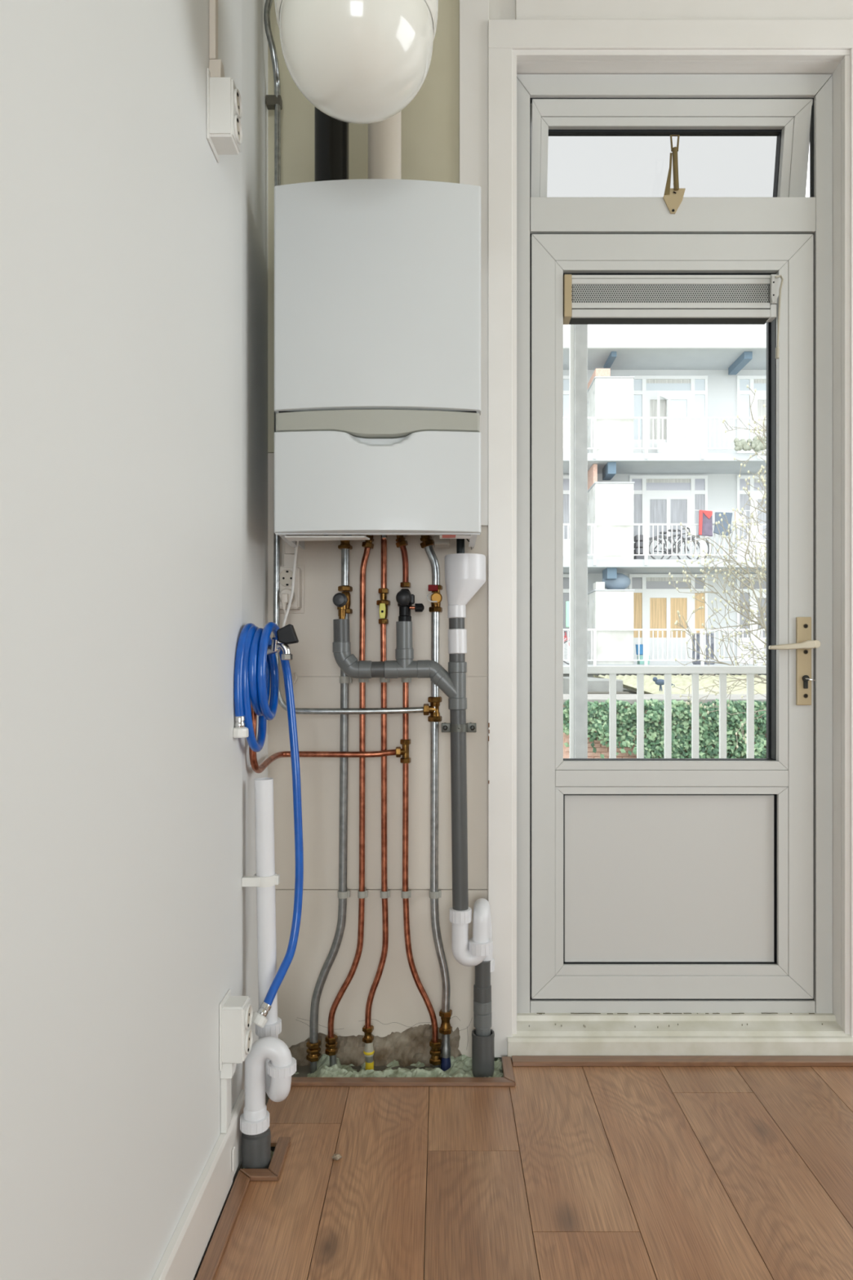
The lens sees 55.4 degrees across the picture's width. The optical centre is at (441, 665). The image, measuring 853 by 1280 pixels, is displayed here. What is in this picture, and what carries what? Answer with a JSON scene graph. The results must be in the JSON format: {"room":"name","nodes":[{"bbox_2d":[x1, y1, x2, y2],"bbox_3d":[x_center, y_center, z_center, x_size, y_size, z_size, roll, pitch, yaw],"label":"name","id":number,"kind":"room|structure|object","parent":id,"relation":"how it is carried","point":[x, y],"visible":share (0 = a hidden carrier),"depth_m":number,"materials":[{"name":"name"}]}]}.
{"room":"utility room","nodes":[
{"label":"utility room","id":0,"kind":"room"},
{"bbox_2d":[0,0,268,1279],"bbox_3d":[-0.508,-0.390,-0.247,0.184,2.980,4.706,0,0,0],"label":"wall","id":1,"kind":"structure","parent":0,"point":[134,452],"depth_m":1.04,"materials":[{"name":"paint"}]},
{"bbox_2d":[151,1088,244,1279],"bbox_3d":[-0.406,0.936,-0.455,0.019,0.112,4.290,0,0,0],"label":"baseboard","id":2,"kind":"structure","parent":1,"relation":"attached to","point":[181,1259],"depth_m":1.38,"materials":[{"name":"paint"}]},
{"bbox_2d":[208,0,224,77],"bbox_3d":[-0.405,-1.464,1.465,0.022,0.830,0.038,0,0,0],"label":"duct","id":3,"kind":"object","parent":1,"relation":"attached to","point":[215,65],"visible":0.79,"depth_m":1.45,"materials":[{"name":"beige plastic"}]},
{"bbox_2d":[195,1170,249,1279],"bbox_3d":[-0.385,0.996,-0.496,0.028,0.008,4.187,0,0,0],"label":"trim","id":4,"kind":"structure","parent":1,"relation":"attached to","point":[208,1268],"depth_m":1.43,"materials":[{"name":"brown wood"}]},
{"bbox_2d":[206,67,242,163],"bbox_3d":[-0.391,-0.995,1.471,0.049,0.125,0.072,0,0,0],"label":"wall socket","id":5,"kind":"object","parent":1,"relation":"attached to","point":[224,101],"visible":1,"depth_m":1.44,"materials":[{"name":"white plastic"}]},
{"bbox_2d":[236,118,239,141],"bbox_3d":[-0.370,-0.972,1.471,0.002,0.040,0.040,0,0,0],"label":"socket","id":6,"kind":"object","parent":5,"relation":"attached to","point":[237,119],"depth_m":1.48,"materials":[{"name":"white plastic"}]},
{"bbox_2d":[236,92,239,115],"bbox_3d":[-0.370,-1.018,1.471,0.002,0.040,0.040,0,0,0],"label":"socket","id":7,"kind":"object","parent":5,"relation":"attached to","point":[237,93],"depth_m":1.48,"materials":[{"name":"white plastic"}]},
{"bbox_2d":[220,1062,236,1133],"bbox_3d":[-0.405,0.814,1.548,0.022,0.131,0.052,0,0,0],"label":"duct","id":8,"kind":"object","parent":1,"relation":"attached to","point":[228,1070],"visible":0.83,"depth_m":1.52,"materials":[{"name":"white plastic"}]},
{"bbox_2d":[219,989,252,1071],"bbox_3d":[-0.391,0.695,1.552,0.049,0.125,0.072,0,0,0],"label":"wall socket","id":9,"kind":"object","parent":1,"relation":"attached to","point":[235,1011],"visible":1,"depth_m":1.52,"materials":[{"name":"white plastic"}]},
{"bbox_2d":[240,1168,277,1181],"bbox_3d":[-0.357,0.995,1.585,0.079,0.010,0.026,0,0,0],"label":"trim","id":10,"kind":"structure","parent":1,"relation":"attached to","point":[255,1175],"depth_m":1.58,"materials":[{"name":"brown wood"}]},
{"bbox_2d":[240,777,296,1168],"bbox_3d":[-0.363,0.647,1.651,0.106,0.817,0.160,0,0,-27],"label":"standpipe","id":11,"kind":"object","parent":1,"relation":"attached to","point":[270,1065],"visible":0.94,"depth_m":1.69,"materials":[{"name":"white plastic"}]},
{"bbox_2d":[241,1127,271,1168],"bbox_3d":[-0.372,0.986,1.631,0.058,0.138,0.058,0,0,0],"label":"socket","id":12,"kind":"object","parent":11,"relation":"attached to","point":[255,1147],"depth_m":1.61,"materials":[{"name":"grey plastic"}]},
{"bbox_2d":[266,623,298,660],"bbox_3d":[-0.360,-0.047,1.715,0.130,0.079,0.039,0,0,23],"label":"tap","id":13,"kind":"object","parent":1,"relation":"attached to","point":[286,635],"visible":0.73,"depth_m":1.69,"materials":[{"name":"silver metal"}]},
{"bbox_2d":[233,622,303,1027],"bbox_3d":[-0.359,0.321,1.708,0.115,0.826,0.194,0,0,5],"label":"garden hose","id":14,"kind":"object","parent":13,"relation":"hanging from","point":[254,669],"visible":0.93,"depth_m":1.68,"materials":[{"name":"blue rubber"}]},
{"bbox_2d":[195,1062,852,1279],"bbox_3d":[1.100,1.050,-0.130,3.400,0.100,4.940,0,0,0],"label":"floor","id":15,"kind":"structure","parent":0,"point":[561,1172],"depth_m":1.58,"materials":[{"name":"brown wood"}]},
{"bbox_2d":[267,1137,290,1180],"bbox_3d":[-0.329,0.995,1.640,0.026,0.010,0.132,0,0,0],"label":"trim","id":16,"kind":"structure","parent":15,"relation":"on","point":[276,1165],"depth_m":1.64,"materials":[{"name":"brown wood"}]},
{"bbox_2d":[295,1053,503,1077],"bbox_3d":[-0.146,1.024,2.032,0.597,0.056,0.152,0,0,0],"label":"foam","id":17,"kind":"object","parent":15,"relation":"on","point":[461,1065],"visible":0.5,"depth_m":2.02,"materials":[{"name":"grey plastic"}]},
{"bbox_2d":[290,1077,515,1086],"bbox_3d":[-0.113,0.995,1.940,0.574,0.010,0.026,0,0,0],"label":"trim","id":18,"kind":"structure","parent":15,"relation":"on","point":[295,1082],"depth_m":1.93,"materials":[{"name":"brown wood"}]},
{"bbox_2d":[267,0,852,1066],"bbox_3d":[1.100,-0.390,2.215,3.400,2.980,0.250,0,0,0],"label":"wall","id":19,"kind":"structure","parent":0,"point":[401,1020],"depth_m":2.10,"materials":[{"name":"paint"}]},
{"bbox_2d":[284,541,297,566],"bbox_3d":[-0.387,-0.286,2.085,0.032,0.069,0.021,0,0,0],"label":"duct","id":20,"kind":"object","parent":19,"relation":"attached to","point":[289,554],"visible":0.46,"depth_m":2.08,"materials":[{"name":"beige plastic"}]},
{"bbox_2d":[279,564,304,613],"bbox_3d":[-0.390,-0.197,2.071,0.072,0.125,0.049,0,0,0],"label":"wall socket","id":21,"kind":"object","parent":19,"relation":"attached to","point":[297,606],"visible":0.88,"depth_m":2.05,"materials":[{"name":"beige plastic"}]},
{"bbox_2d":[280,570,295,586],"bbox_3d":[-0.390,-0.221,2.050,0.040,0.040,0.001,0,0,0],"label":"socket","id":22,"kind":"object","parent":21,"relation":"attached to","point":[286,576],"depth_m":2.05,"materials":[{"name":"white plastic"}]},
{"bbox_2d":[279,588,297,683],"bbox_3d":[-0.387,-0.067,2.054,0.036,0.253,0.071,0,0,17],"label":"plug","id":23,"kind":"object","parent":21,"relation":"attached to","point":[285,594],"visible":0.59,"depth_m":2.03,"materials":[{"name":"beige plastic"}]},
{"bbox_2d":[263,0,423,714],"bbox_3d":[-0.241,-0.865,2.022,0.401,1.975,0.080,0,0,0],"label":"pipe","id":24,"kind":"object","parent":19,"relation":"attached to","point":[273,102],"visible":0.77,"depth_m":2.04,"materials":[{"name":"metal"}]},
{"bbox_2d":[274,178,480,553],"bbox_3d":[-0.138,-0.639,1.897,0.445,0.781,0.366,0,0,0],"label":"boiler","id":25,"kind":"object","parent":19,"relation":"attached to","point":[377,282],"visible":1,"depth_m":1.72,"materials":[{"name":"white metal"}]},
{"bbox_2d":[282,541,298,694],"bbox_3d":[-0.368,-0.104,1.968,0.030,0.393,0.251,0,0,-16],"label":"power cable","id":26,"kind":"object","parent":25,"relation":"hanging from","point":[296,542],"visible":0.55,"depth_m":1.99,"materials":[{"name":"white plastic"}]},
{"bbox_2d":[306,540,352,1074],"bbox_3d":[-0.284,0.345,2.037,0.116,1.422,0.118,0,0,0],"label":"pipe","id":27,"kind":"object","parent":25,"relation":"attached to","point":[342,600],"visible":0.9,"depth_m":2.05,"materials":[{"name":"metal"}]},
{"bbox_2d":[314,106,348,181],"bbox_3d":[-0.254,-1.453,1.880,0.079,0.853,0.079,0,0,0],"label":"flue pipe","id":28,"kind":"object","parent":25,"relation":"attached to","point":[331,134],"visible":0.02,"depth_m":1.85,"materials":[{"name":"black"}]},
{"bbox_2d":[324,535,373,1066],"bbox_3d":[-0.233,0.343,2.070,0.123,1.427,0.051,0,0,0],"label":"copper pipe","id":29,"kind":"object","parent":25,"relation":"attached to","point":[331,1039],"visible":0.9,"depth_m":2.05,"materials":[{"name":"metal"}]},
{"bbox_2d":[362,535,390,1070],"bbox_3d":[-0.166,0.343,2.058,0.070,1.426,0.075,0,0,0],"label":"copper pipe","id":30,"kind":"object","parent":25,"relation":"attached to","point":[368,1051],"visible":0.89,"depth_m":2.05,"materials":[{"name":"gold metal"}]},
{"bbox_2d":[368,111,401,179],"bbox_3d":[-0.132,-1.453,1.880,0.077,0.853,0.077,0,0,0],"label":"flue pipe","id":31,"kind":"object","parent":25,"relation":"attached to","point":[384,137],"visible":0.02,"depth_m":1.85,"materials":[{"name":"beige plastic"}]},
{"bbox_2d":[395,535,441,1068],"bbox_3d":[-0.058,0.343,2.045,0.117,1.427,0.099,0,0,0],"label":"copper pipe","id":32,"kind":"object","parent":25,"relation":"attached to","point":[405,599],"visible":0.82,"depth_m":2.05,"materials":[{"name":"gold metal"}]},
{"bbox_2d":[248,703,395,773],"bbox_3d":[-0.262,0.113,1.891,0.309,0.253,0.328,0,0,0],"label":"copper pipe","id":33,"kind":"object","parent":32,"relation":"attached to","point":[256,768],"visible":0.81,"depth_m":2.03,"materials":[{"name":"orange metal"}]},
{"bbox_2d":[395,582,424,621],"bbox_3d":[-0.078,-0.160,2.034,0.070,0.102,0.079,0,0,0],"label":"tap","id":34,"kind":"object","parent":32,"relation":"on","point":[405,599],"depth_m":2.02,"materials":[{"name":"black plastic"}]},
{"bbox_2d":[420,535,452,1071],"bbox_3d":[-0.020,0.335,2.052,0.073,1.410,0.082,0,0,38],"label":"pipe","id":35,"kind":"object","parent":25,"relation":"attached to","point":[446,1029],"visible":0.94,"depth_m":2.05,"materials":[{"name":"metal"}]},
{"bbox_2d":[332,553,494,1077],"bbox_3d":[-0.068,0.385,2.018,0.398,1.307,0.156,0,0,0],"label":"drain pipe","id":36,"kind":"object","parent":19,"relation":"attached to","point":[464,573],"visible":0.98,"depth_m":1.97,"materials":[{"name":"grey plastic"}]},
{"bbox_2d":[332,641,351,653],"bbox_3d":[-0.244,-0.045,1.985,0.044,0.027,0.044,0,0,0],"label":"socket","id":37,"kind":"object","parent":36,"relation":"attached to","point":[337,646],"depth_m":1.97,"materials":[{"name":"grey plastic"}]},
{"bbox_2d":[333,618,350,641],"bbox_3d":[-0.245,-0.085,1.985,0.040,0.057,0.040,0,0,0],"label":"pipe","id":38,"kind":"object","parent":36,"relation":"on","point":[340,626],"depth_m":1.97,"materials":[{"name":"grey plastic"}]},
{"bbox_2d":[342,653,358,668],"bbox_3d":[-0.227,-0.007,1.985,0.046,0.042,0.044,0,0,0],"label":"socket","id":39,"kind":"object","parent":36,"relation":"attached to","point":[348,660],"depth_m":1.97,"materials":[{"name":"grey plastic"}]},
{"bbox_2d":[358,660,371,678],"bbox_3d":[-0.186,0.010,1.985,0.032,0.044,0.044,0,0,0],"label":"socket","id":40,"kind":"object","parent":36,"relation":"attached to","point":[364,666],"depth_m":1.97,"materials":[{"name":"grey plastic"}]},
{"bbox_2d":[383,660,397,678],"bbox_3d":[-0.123,0.009,1.985,0.033,0.044,0.044,0,0,0],"label":"socket","id":41,"kind":"object","parent":36,"relation":"attached to","point":[390,667],"depth_m":1.97,"materials":[{"name":"grey plastic"}]},
{"bbox_2d":[395,648,413,658],"bbox_3d":[-0.091,-0.029,1.985,0.045,0.026,0.045,0,0,0],"label":"socket","id":42,"kind":"object","parent":36,"relation":"attached to","point":[399,653],"depth_m":1.97,"materials":[{"name":"grey plastic"}]},
{"bbox_2d":[417,659,430,678],"bbox_3d":[-0.044,0.009,1.985,0.032,0.045,0.044,0,0,0],"label":"socket","id":43,"kind":"object","parent":36,"relation":"attached to","point":[423,666],"depth_m":1.97,"materials":[{"name":"grey plastic"}]},
{"bbox_2d":[430,667,447,684],"bbox_3d":[-0.007,0.025,1.985,0.042,0.043,0.044,0,0,0],"label":"socket","id":44,"kind":"object","parent":36,"relation":"attached to","point":[437,675],"depth_m":1.97,"materials":[{"name":"grey plastic"}]},
{"bbox_2d":[448,697,466,710],"bbox_3d":[0.039,0.093,1.985,0.046,0.029,0.046,0,0,0],"label":"socket","id":45,"kind":"object","parent":36,"relation":"attached to","point":[454,704],"depth_m":1.97,"materials":[{"name":"grey plastic"}]},
{"bbox_2d":[448,662,466,672],"bbox_3d":[0.039,0.004,1.985,0.046,0.027,0.046,0,0,0],"label":"socket","id":46,"kind":"object","parent":36,"relation":"attached to","point":[453,667],"depth_m":1.97,"materials":[{"name":"grey plastic"}]},
{"bbox_2d":[449,897,494,972],"bbox_3d":[0.077,0.673,2.010,0.115,0.187,0.110,0,0,0],"label":"trap","id":47,"kind":"object","parent":36,"relation":"on","point":[472,952],"visible":0.95,"depth_m":1.97,"materials":[{"name":"white plastic"}]},
{"bbox_2d":[473,1012,491,1029],"bbox_3d":[0.103,0.884,2.030,0.045,0.037,0.045,0,0,0],"label":"socket","id":48,"kind":"object","parent":36,"relation":"attached to","point":[482,1020],"depth_m":2.01,"materials":[{"name":"grey plastic"}]},
{"bbox_2d":[473,1000,491,1015],"bbox_3d":[0.102,0.851,2.030,0.046,0.030,0.046,0,0,0],"label":"socket","id":49,"kind":"object","parent":36,"relation":"attached to","point":[481,1007],"depth_m":2.01,"materials":[{"name":"grey plastic"}]},
{"bbox_2d":[473,983,491,1003],"bbox_3d":[0.102,0.818,2.030,0.044,0.038,0.044,0,0,0],"label":"socket","id":50,"kind":"object","parent":36,"relation":"attached to","point":[482,992],"depth_m":2.01,"materials":[{"name":"grey plastic"}]},
{"bbox_2d":[471,1028,494,1077],"bbox_3d":[0.104,0.976,2.020,0.057,0.126,0.057,0,0,0],"label":"socket","id":51,"kind":"object","parent":36,"relation":"attached to","point":[482,1039],"depth_m":2.00,"materials":[{"name":"grey plastic"}]},
{"bbox_2d":[459,0,488,525],"bbox_3d":[0.084,-1.120,2.089,0.076,1.520,0.014,0,0,0],"label":"trim","id":52,"kind":"structure","parent":19,"relation":"attached to","point":[473,14],"depth_m":2.08,"materials":[{"name":"paint"}]},
{"bbox_2d":[487,48,516,1057],"bbox_3d":[0.156,-0.288,2.084,0.074,2.576,0.029,0,0,0],"label":"trim","id":53,"kind":"structure","parent":19,"relation":"attached to","point":[502,64],"depth_m":2.07,"materials":[{"name":"paint"}]},
{"bbox_2d":[501,1056,515,1085],"bbox_3d":[0.163,0.995,1.993,0.026,0.010,0.127,0,0,0],"label":"trim","id":54,"kind":"structure","parent":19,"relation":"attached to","point":[508,1070],"depth_m":1.99,"materials":[{"name":"brown wood"}]},
{"bbox_2d":[488,19,852,60],"bbox_3d":[0.626,-1.606,2.084,1.014,0.085,0.029,0,0,0],"label":"trim","id":55,"kind":"structure","parent":19,"relation":"attached to","point":[529,39],"depth_m":2.07,"materials":[{"name":"paint"}]},
{"bbox_2d":[530,98,813,197],"bbox_3d":[0.613,-1.372,2.202,0.744,0.279,0.102,0,0,0],"label":"window","id":56,"kind":"structure","parent":19,"relation":"in","point":[788,120],"depth_m":2.16,"materials":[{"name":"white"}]},
{"bbox_2d":[662,134,685,213],"bbox_3d":[0.613,-1.293,2.134,0.059,0.204,0.016,0,0,0],"label":"stay","id":57,"kind":"object","parent":19,"relation":"attached to","point":[673,197],"visible":1,"depth_m":2.13,"materials":[{"name":"beige metal"}]},
{"bbox_2d":[516,74,832,1013],"bbox_3d":[0.613,-0.316,2.175,0.840,2.491,0.069,0,0,0],"label":"door frame","id":58,"kind":"structure","parent":19,"relation":"attached to","point":[813,215],"depth_m":2.14,"materials":[{"name":"grey"}]},
{"bbox_2d":[531,234,820,999],"bbox_3d":[0.610,-0.130,2.150,0.744,2.018,0.124,0,0,0],"label":"door","id":59,"kind":"structure","parent":19,"relation":"in","point":[652,878],"depth_m":2.14,"materials":[{"name":"grey"}]},
{"bbox_2d":[563,274,783,359],"bbox_3d":[0.608,-0.916,2.162,0.570,0.231,0.081,0,0,3],"label":"vent","id":60,"kind":"object","parent":59,"relation":"attached to","point":[587,299],"visible":1,"depth_m":2.14,"materials":[{"name":"grey"}]},
{"bbox_2d":[516,61,841,1026],"bbox_3d":[0.613,-0.297,2.180,0.901,2.594,0.160,0,0,0],"label":"trim","id":61,"kind":"structure","parent":19,"relation":"attached to","point":[834,68],"depth_m":2.12,"materials":[{"name":"paint"}]},
{"bbox_2d":[507,1012,852,1060],"bbox_3d":[0.651,0.962,2.159,0.965,0.096,0.202,0,0,0],"label":"door threshold","id":62,"kind":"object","parent":19,"relation":"attached to","point":[603,1033],"depth_m":2.08,"materials":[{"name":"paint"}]},
{"bbox_2d":[528,1013,822,1027],"bbox_3d":[0.609,0.923,2.111,0.764,0.024,0.038,0,0,0],"label":"dirt","id":63,"kind":"object","parent":62,"relation":"on","point":[537,1013],"visible":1,"depth_m":2.13,"materials":[{"name":"yellow"}]},
{"bbox_2d":[511,1055,852,1066],"bbox_3d":[1.433,0.994,2.040,2.513,0.012,0.034,0,0,0],"label":"trim","id":64,"kind":"structure","parent":19,"relation":"attached to","point":[517,1060],"depth_m":2.03,"materials":[{"name":"brown wood"}]},
{"bbox_2d":[841,48,852,1036],"bbox_3d":[1.083,-0.288,2.084,0.100,2.576,0.029,0,0,0],"label":"trim","id":65,"kind":"structure","parent":19,"relation":"attached to","point":[847,61],"depth_m":2.08,"materials":[{"name":"paint"}]},
{"bbox_3d":[1.300,1.080,2.840,4.200,0.120,1.000,0,0,0],"label":"floor","id":66,"kind":"structure","parent":0,"visible":0},
{"bbox_2d":[568,324,573,758],"bbox_3d":[0.506,-0.300,3.152,0.015,2.638,0.025,0,0,0],"label":"post","id":67,"kind":"object","parent":66,"relation":"on","point":[571,326],"visible":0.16,"depth_m":3.14,"materials":[{"name":"white paint"}]},
{"bbox_2d":[563,665,766,758],"bbox_3d":[1.275,0.465,3.200,4.050,0.930,0.060,0,0,0],"label":"balcony railing","id":68,"kind":"object","parent":67,"relation":"attached to","point":[612,670],"visible":0.07,"depth_m":3.19,"materials":[{"name":"white metal"}]},
{"bbox_2d":[573,324,587,758],"bbox_3d":[0.539,-0.300,3.147,0.051,2.638,0.035,0,0,0],"label":"post","id":69,"kind":"object","parent":66,"relation":"on","point":[580,331],"visible":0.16,"depth_m":3.13,"materials":[{"name":"white metal"}]},
{"bbox_3d":[1.100,-1.930,-0.100,3.400,0.100,5.000,0,0,0],"label":"ceiling","id":70,"kind":"structure","parent":0,"visible":0},
{"bbox_2d":[274,0,438,124],"bbox_3d":[-0.146,-1.422,1.400,0.281,0.914,0.281,0,0,0],"label":"tank","id":71,"kind":"object","parent":70,"relation":"hanging from","point":[355,61],"visible":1,"depth_m":1.34,"materials":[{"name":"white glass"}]},
{"label":"outside","id":72,"kind":"structure","parent":0,"visible":0},
{"bbox_3d":[15.000,3.600,31.300,90.000,0.200,57.400,0,0,0],"label":"ground","id":73,"kind":"structure","parent":72,"visible":0},
{"bbox_2d":[563,676,629,693],"bbox_3d":[2.959,1.880,16.750,0.806,3.240,4.500,0,0,0],"label":"garden shed","id":74,"kind":"object","parent":73,"relation":"on","point":[595,685],"visible":0.13,"depth_m":14.90,"materials":[{"name":"grey"}]},
{"bbox_2d":[563,693,766,758],"bbox_3d":[7.904,2.000,13.275,12.191,3.000,2.250,0,0,0],"label":"wall","id":75,"kind":"structure","parent":73,"relation":"on","point":[630,698],"depth_m":12.25,"materials":[{"name":"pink brick"}]},
{"bbox_2d":[563,697,766,758],"bbox_3d":[4.737,1.409,11.969,5.957,1.880,0.376,0,0,1],"label":"hedge","id":76,"kind":"object","parent":75,"relation":"attached to","point":[708,731],"visible":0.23,"depth_m":11.98,"materials":[{"name":"green plant"}]},
{"bbox_2d":[563,322,766,689],"bbox_3d":[8.250,-2.975,25.650,35.500,12.950,7.700,0,0,0],"label":"apartment building","id":77,"kind":"structure","parent":73,"relation":"on","point":[634,370],"depth_m":23.43,"materials":[{"name":"paint"}]},
{"bbox_2d":[565,601,568,626],"bbox_3d":[3.486,-1.388,21.925,0.244,0.694,0.050,0,0,0],"label":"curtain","id":78,"kind":"object","parent":77,"relation":"hanging from","point":[566,602],"visible":0.42,"depth_m":21.90,"materials":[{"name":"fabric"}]},
{"bbox_2d":[593,582,604,590],"bbox_3d":[4.326,-2.176,22.300,0.246,0.208,0.400,0,0,0],"label":"storage box","id":79,"kind":"object","parent":77,"relation":"on","point":[597,585],"visible":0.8,"depth_m":22.10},
{"bbox_2d":[602,573,630,589],"bbox_3d":[4.866,-2.330,22.600,0.770,0.510,0.526,0,0,0],"label":"plastic bag","id":80,"kind":"object","parent":77,"relation":"on","point":[623,581],"visible":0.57,"depth_m":22.41,"materials":[{"name":"blue plastic"}]},
{"bbox_2d":[649,597,666,637],"bbox_3d":[6.264,-1.383,23.488,0.482,1.149,0.015,0,0,0],"label":"curtain","id":81,"kind":"object","parent":77,"relation":"hanging from","point":[657,605],"depth_m":23.48,"materials":[{"name":"fabric"}]},
{"bbox_2d":[649,499,666,538],"bbox_3d":[6.264,-4.233,23.488,0.482,1.149,0.015,0,0,0],"label":"curtain","id":82,"kind":"object","parent":77,"relation":"hanging from","point":[657,507],"depth_m":23.48,"materials":[{"name":"white fabric"}]},
{"bbox_2d":[649,400,666,439],"bbox_3d":[6.264,-7.113,23.488,0.482,1.149,0.015,0,0,0],"label":"curtain","id":83,"kind":"object","parent":77,"relation":"hanging from","point":[653,403],"depth_m":23.48,"materials":[{"name":"white fabric"}]},
{"bbox_2d":[563,417,766,458],"bbox_3d":[6.435,-6.162,21.970,31.870,1.125,0.060,0,0,0],"label":"balcony railing","id":84,"kind":"object","parent":77,"relation":"on","point":[593,420],"visible":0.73,"depth_m":21.96,"materials":[{"name":"white metal"}]},
{"bbox_2d":[733,435,766,452],"bbox_3d":[8.339,-5.980,21.880,0.898,0.439,0.218,0,0,0],"label":"plant","id":85,"kind":"object","parent":84,"relation":"on","point":[757,445],"visible":0.91,"depth_m":21.82,"materials":[{"name":"green plant"}]},
{"bbox_2d":[563,523,766,564],"bbox_3d":[6.435,-3.283,21.970,31.870,1.125,0.060,0,0,0],"label":"balcony railing","id":86,"kind":"object","parent":77,"relation":"on","point":[593,526],"visible":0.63,"depth_m":21.96,"materials":[{"name":"white metal"}]},
{"bbox_2d":[693,510,759,523],"bbox_3d":[7.811,-4.007,21.850,2.091,0.336,0.217,0,0,0],"label":"clothesline","id":87,"kind":"object","parent":86,"relation":"attached to","point":[694,510],"visible":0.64,"depth_m":21.74,"materials":[{"name":"white fabric"}]},
{"bbox_2d":[698,510,712,536],"bbox_3d":[7.068,-3.808,21.715,0.376,0.700,0.070,0,0,0],"label":"towel","id":88,"kind":"object","parent":87,"relation":"hanging from","point":[705,517],"visible":1,"depth_m":21.70,"materials":[{"name":"fabric"}]},
{"bbox_2d":[713,511,732,535],"bbox_3d":[7.535,-3.791,21.725,0.501,0.631,0.050,0,0,0],"label":"sweatshirt","id":89,"kind":"object","parent":87,"relation":"hanging from","point":[729,515],"visible":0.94,"depth_m":21.70,"materials":[{"name":"fabric"}]},
{"bbox_2d":[733,511,746,527],"bbox_3d":[7.992,-3.910,21.715,0.308,0.428,0.070,0,0,0],"label":"undershirt","id":90,"kind":"object","parent":87,"relation":"hanging from","point":[736,517],"visible":0.62,"depth_m":21.70,"materials":[{"name":"white fabric"}]},
{"bbox_2d":[563,628,766,665],"bbox_3d":[6.435,-0.432,21.970,31.870,1.125,0.060,0,0,0],"label":"balcony railing","id":91,"kind":"object","parent":77,"relation":"on","point":[646,633],"visible":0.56,"depth_m":21.96,"materials":[{"name":"white metal"}]},
{"bbox_2d":[646,577,690,581],"bbox_3d":[6.561,-2.495,23.488,1.297,0.111,0.015,0,0,0],"label":"blind","id":92,"kind":"object","parent":77,"relation":"hanging from","point":[648,579],"depth_m":23.48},
{"bbox_2d":[646,479,690,482],"bbox_3d":[6.561,-5.345,23.488,1.297,0.111,0.015,0,0,0],"label":"blind","id":93,"kind":"object","parent":77,"relation":"hanging from","point":[647,480],"depth_m":23.48,"materials":[{"name":"white fabric"}]},
{"bbox_2d":[646,379,690,382],"bbox_3d":[6.561,-8.225,23.488,1.297,0.111,0.015,0,0,0],"label":"blind","id":94,"kind":"object","parent":77,"relation":"hanging from","point":[647,380],"depth_m":23.48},
{"bbox_2d":[648,528,699,559],"bbox_3d":[6.423,-3.335,22.750,1.724,0.940,0.418,0,0,0],"label":"bicycle","id":95,"kind":"object","parent":77,"relation":"on","point":[664,532],"visible":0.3,"depth_m":22.74,"materials":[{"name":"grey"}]},
{"bbox_2d":[670,597,686,637],"bbox_3d":[6.857,-1.383,23.488,0.482,1.149,0.015,0,0,0],"label":"curtain","id":96,"kind":"object","parent":77,"relation":"hanging from","point":[677,604],"depth_m":23.48,"materials":[{"name":"fabric"}]},
{"bbox_2d":[670,499,686,538],"bbox_3d":[6.857,-4.233,23.488,0.482,1.149,0.015,0,0,0],"label":"curtain","id":97,"kind":"object","parent":77,"relation":"hanging from","point":[677,507],"depth_m":23.48,"materials":[{"name":"white fabric"}]},
{"bbox_2d":[670,400,686,439],"bbox_3d":[6.857,-7.113,23.488,0.482,1.149,0.015,0,0,0],"label":"curtain","id":98,"kind":"object","parent":77,"relation":"hanging from","point":[677,407],"depth_m":23.48,"materials":[{"name":"white fabric"}]},
{"bbox_2d":[648,526,709,559],"bbox_3d":[6.539,-3.335,22.350,1.706,0.940,0.418,0,0,0],"label":"bicycle","id":99,"kind":"object","parent":77,"relation":"on","point":[669,540],"visible":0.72,"depth_m":22.34,"materials":[{"name":"grey metal"}]},
{"bbox_2d":[692,632,715,664],"bbox_3d":[7.219,-0.461,22.350,0.510,0.858,0.400,0,0,0],"label":"storage bin","id":100,"kind":"object","parent":77,"relation":"on","point":[712,639],"visible":0.58,"depth_m":22.15,"materials":[{"name":"plastic"}]},
{"bbox_2d":[757,597,766,637],"bbox_3d":[9.378,-1.383,23.488,0.482,1.149,0.015,0,0,0],"label":"curtain","id":101,"kind":"object","parent":77,"relation":"hanging from","point":[762,599],"depth_m":23.48,"materials":[{"name":"grey fabric"}]},
{"bbox_2d":[757,499,766,538],"bbox_3d":[9.378,-4.233,23.488,0.482,1.149,0.015,0,0,0],"label":"curtain","id":102,"kind":"object","parent":77,"relation":"hanging from","point":[762,516],"depth_m":23.48,"materials":[{"name":"white fabric"}]},
{"bbox_2d":[593,674,766,693],"bbox_3d":[9.911,1.864,17.500,12.179,3.273,5.800,0,0,0],"label":"garden shed","id":103,"kind":"object","parent":73,"relation":"on","point":[629,682],"visible":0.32,"depth_m":17.32,"materials":[{"name":"white"}]},
{"bbox_2d":[653,676,675,690],"bbox_3d":[4.158,0.343,15.200,0.403,0.262,0.120,0,0,0],"label":"bird","id":104,"kind":"object","parent":103,"relation":"on","point":[658,682],"visible":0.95,"depth_m":15.16},
{"bbox_2d":[668,384,766,748],"bbox_3d":[4.518,0.140,9.691,3.710,6.727,1.484,0,0,0],"label":"bare tree","id":105,"kind":"object","parent":73,"relation":"on","point":[757,572],"visible":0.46,"depth_m":9.71,"materials":[{"name":"beige plant"}]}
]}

